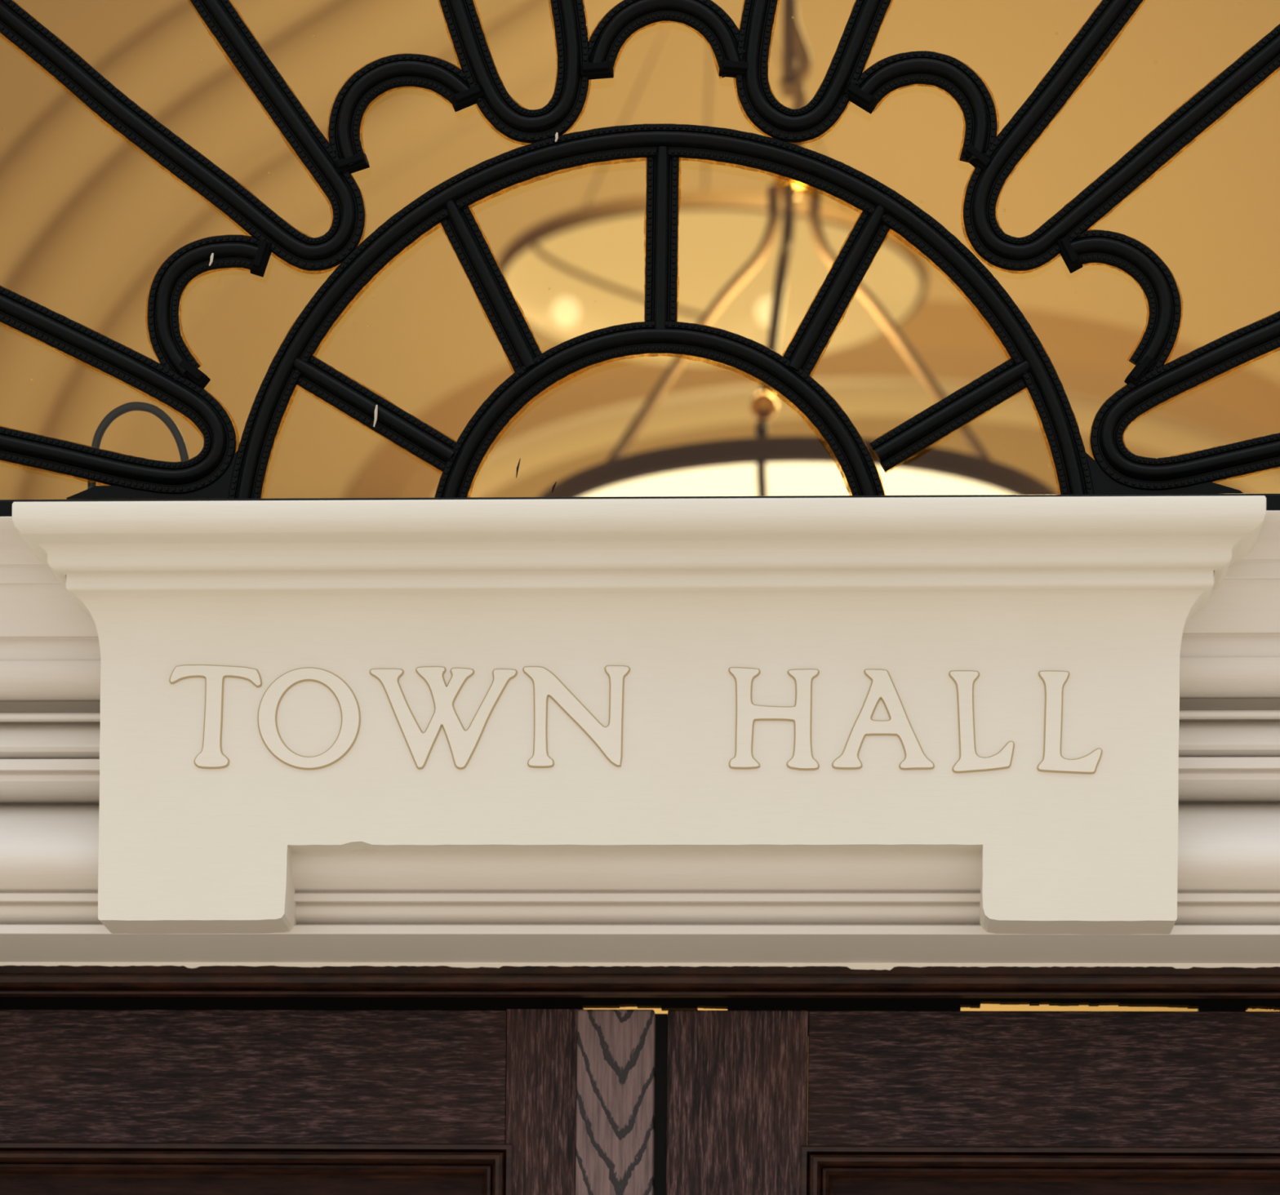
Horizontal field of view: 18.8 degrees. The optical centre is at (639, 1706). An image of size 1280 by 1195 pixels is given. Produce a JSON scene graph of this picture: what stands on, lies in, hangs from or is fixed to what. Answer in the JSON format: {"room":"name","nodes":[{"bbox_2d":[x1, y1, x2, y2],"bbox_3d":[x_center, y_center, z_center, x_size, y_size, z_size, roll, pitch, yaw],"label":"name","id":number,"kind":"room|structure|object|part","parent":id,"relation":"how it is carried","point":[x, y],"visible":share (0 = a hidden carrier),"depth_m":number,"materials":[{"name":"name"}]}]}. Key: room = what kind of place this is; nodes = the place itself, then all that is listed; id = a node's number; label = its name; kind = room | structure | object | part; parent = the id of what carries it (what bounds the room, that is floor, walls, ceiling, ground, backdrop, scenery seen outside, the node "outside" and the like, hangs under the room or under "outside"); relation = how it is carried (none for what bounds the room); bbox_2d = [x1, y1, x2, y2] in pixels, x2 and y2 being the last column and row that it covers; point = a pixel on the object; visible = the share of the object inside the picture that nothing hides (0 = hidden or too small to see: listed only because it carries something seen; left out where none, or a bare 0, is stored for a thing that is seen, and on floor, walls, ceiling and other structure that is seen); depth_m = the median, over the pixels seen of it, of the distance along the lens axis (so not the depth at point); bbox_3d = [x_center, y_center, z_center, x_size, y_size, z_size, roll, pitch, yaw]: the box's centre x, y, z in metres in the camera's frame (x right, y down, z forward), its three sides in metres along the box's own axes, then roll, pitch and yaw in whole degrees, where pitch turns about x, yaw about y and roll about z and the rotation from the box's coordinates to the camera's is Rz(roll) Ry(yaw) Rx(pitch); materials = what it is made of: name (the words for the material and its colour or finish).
{"room":"building entrance exterior","nodes":[
{"label":"building entrance exterior","id":0,"kind":"room"},
{"bbox_2d":[0,0,1279,499],"bbox_3d":[0.418,-1.796,11.119,6.400,7.000,0.250,1,0,3],"label":"ceiling","id":1,"kind":"structure","parent":0,"point":[1211,215],"depth_m":11.00,"materials":[{"name":"beige paint"}]},
{"bbox_2d":[0,0,622,499],"bbox_3d":[-1.130,-3.861,11.131,2.522,3.371,0.300,1,0,3],"label":"trim","id":2,"kind":"structure","parent":1,"relation":"attached to","point":[91,249],"depth_m":11.02,"materials":[{"name":"beige paint"}]},
{"bbox_2d":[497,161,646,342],"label":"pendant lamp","id":3,"kind":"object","parent":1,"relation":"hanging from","point":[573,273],"depth_m":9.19,"materials":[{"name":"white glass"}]},
{"bbox_2d":[348,299,1279,497],"bbox_3d":[0.644,-3.650,10.938,2.990,0.666,0.110,1,0,3],"label":"arch","id":4,"kind":"object","parent":1,"relation":"attached to","point":[1089,357],"visible":0.48,"depth_m":10.90,"materials":[{"name":"beige paint"}]},
{"bbox_2d":[484,415,1279,1108],"bbox_3d":[0.614,-1.794,15.089,6.800,7.000,0.200,1,0,3],"label":"wall","id":5,"kind":"structure","parent":0,"point":[1024,448],"depth_m":14.97,"materials":[{"name":"beige paint"}]},
{"bbox_3d":[0.364,-5.396,9.246,6.800,0.200,11.900,1,0,3],"label":"ceiling","id":6,"kind":"structure","parent":0,"visible":0},
{"bbox_2d":[538,354,852,497],"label":"pendant lamp","id":7,"kind":"object","parent":6,"relation":"hanging from","point":[761,464],"depth_m":5.61,"materials":[{"name":"white glass"}]},
{"bbox_3d":[0.037,-2.099,6.077,0.392,0.523,0.019,1,0,25],"label":"rod","id":8,"kind":"part","parent":7,"relation":"part of","materials":[{"name":"brown metal"}]},
{"bbox_3d":[0.179,-1.873,5.567,0.040,0.040,0.040,1,0,3],"label":"knob","id":9,"kind":"part","parent":7,"relation":"part of","materials":[{"name":"gold metal"}]},
{"bbox_3d":[0.245,-1.722,5.996,0.818,0.170,0.818,1,0,3],"label":"lamp shade","id":10,"kind":"part","parent":7,"relation":"part of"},
{"bbox_2d":[676,160,768,324],"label":"pendant lamp","id":11,"kind":"object","parent":6,"relation":"hanging from","point":[719,233],"depth_m":8.99,"materials":[{"name":"white glass"}]},
{"bbox_3d":[0.177,-4.390,9.276,0.901,1.817,0.780,1,0,3],"label":"chain","id":12,"kind":"part","parent":11,"relation":"part of","materials":[{"name":"brown metal"}]},
{"bbox_2d":[697,173,836,352],"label":"pendant lamp","id":13,"kind":"object","parent":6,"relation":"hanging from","point":[789,191],"depth_m":5.99,"materials":[{"name":"brown metal"}]},
{"bbox_3d":[0.203,-2.098,5.784,0.019,0.523,0.411,1,0,7],"label":"rod","id":14,"kind":"part","parent":13,"relation":"part of","materials":[{"name":"brown metal"}]},
{"bbox_3d":[0.028,-1.900,3.183,6.800,7.200,0.240,1,0,3],"label":"wall","id":15,"kind":"structure","parent":0,"visible":0},
{"bbox_2d":[0,1008,667,1194],"bbox_3d":[-0.361,0.554,3.239,0.745,2.272,0.055,1,0,3],"label":"door","id":16,"kind":"structure","parent":15,"relation":"in","point":[510,1101],"depth_m":3.22,"materials":[{"name":"brown wood"}]},
{"bbox_3d":[-0.367,0.493,3.247,0.454,1.874,0.020,1,0,3],"label":"panel","id":17,"kind":"part","parent":16,"relation":"part of","materials":[{"name":"brown wood"}]},
{"bbox_3d":[-0.358,-0.525,3.245,0.496,0.112,0.044,1,0,3],"label":"rail","id":18,"kind":"part","parent":16,"relation":"part of","materials":[{"name":"brown wood"}]},
{"bbox_3d":[-0.368,0.493,3.226,0.506,1.926,0.025,1,0,3],"label":"panel moulding","id":19,"kind":"part","parent":16,"relation":"part of","materials":[{"name":"brown wood"}]},
{"bbox_2d":[0,0,1279,516],"bbox_3d":[0.012,-1.300,3.099,1.512,0.761,0.034,1,0,3],"label":"window grille","id":20,"kind":"object","parent":15,"relation":"in","point":[218,473],"visible":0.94,"depth_m":3.11,"materials":[{"name":"black metal"}]},
{"bbox_3d":[0.014,-0.944,3.099,1.482,0.046,0.034,1,0,3],"label":"rail","id":21,"kind":"part","parent":20,"relation":"part of","materials":[{"name":"black metal"}]},
{"bbox_2d":[0,510,1279,970],"bbox_3d":[0.014,-0.763,3.143,1.484,0.316,0.322,1,0,3],"label":"transom","id":22,"kind":"object","parent":15,"relation":"attached to","point":[880,911],"visible":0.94,"depth_m":3.06,"materials":[{"name":"beige paint"}]},
{"bbox_2d":[87,401,189,488],"bbox_3d":[-0.420,-1.010,3.240,0.088,0.169,0.007,1,0,3],"label":"hoop","id":23,"kind":"object","parent":22,"relation":"on","point":[121,410],"visible":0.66,"depth_m":3.24,"materials":[{"name":"black metal"}]},
{"bbox_2d":[12,495,1266,934],"bbox_3d":[-0.002,-0.766,3.040,0.958,0.310,0.189,1,0,3],"label":"sign plaque","id":24,"kind":"object","parent":22,"relation":"attached to","point":[997,678],"visible":0.93,"depth_m":3.00,"materials":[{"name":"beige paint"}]},
{"bbox_3d":[0.000,-0.742,3.067,0.841,0.263,0.125,1,0,3],"label":"panel","id":25,"kind":"part","parent":24,"relation":"part of","materials":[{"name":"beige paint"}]},
{"bbox_3d":[-0.001,-0.858,3.040,0.958,0.126,0.189,1,0,3],"label":"cornice","id":26,"kind":"part","parent":24,"relation":"part of","materials":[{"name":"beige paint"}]},
{"bbox_2d":[0,965,1279,1031],"bbox_3d":[0.017,-0.588,3.237,1.484,0.044,0.132,1,0,3],"label":"door frame","id":27,"kind":"structure","parent":15,"relation":"attached to","point":[442,988],"depth_m":3.19,"materials":[{"name":"brown paint"}]},
{"bbox_3d":[0.017,-0.598,3.237,1.484,0.026,0.132,1,0,3],"label":"moulding","id":28,"kind":"part","parent":27,"relation":"part of","materials":[{"name":"brown wood"}]},
{"bbox_2d":[0,0,1279,498],"bbox_3d":[0.022,-1.299,3.120,1.503,0.756,0.002,1,0,3],"label":"window","id":29,"kind":"structure","parent":15,"relation":"in","point":[537,178],"depth_m":3.12,"materials":[{"name":"clear glass"}]},
{"bbox_2d":[666,1010,1279,1194],"bbox_3d":[0.377,0.562,3.203,0.730,2.272,0.054,1,0,3],"label":"door","id":30,"kind":"structure","parent":15,"relation":"in","point":[900,1102],"depth_m":3.19,"materials":[{"name":"brown wood"}]},
{"bbox_3d":[0.376,0.501,3.189,0.507,1.925,0.025,1,0,3],"label":"panel moulding","id":31,"kind":"part","parent":30,"relation":"part of","materials":[{"name":"brown wood"}]},
{"bbox_3d":[0.389,-0.517,3.208,0.498,0.112,0.044,1,0,3],"label":"rail","id":32,"kind":"part","parent":30,"relation":"part of","materials":[{"name":"brown wood"}]},
{"bbox_3d":[0.378,0.501,3.210,0.455,1.873,0.020,1,0,3],"label":"panel","id":33,"kind":"part","parent":30,"relation":"part of","materials":[{"name":"brown wood"}]}
]}

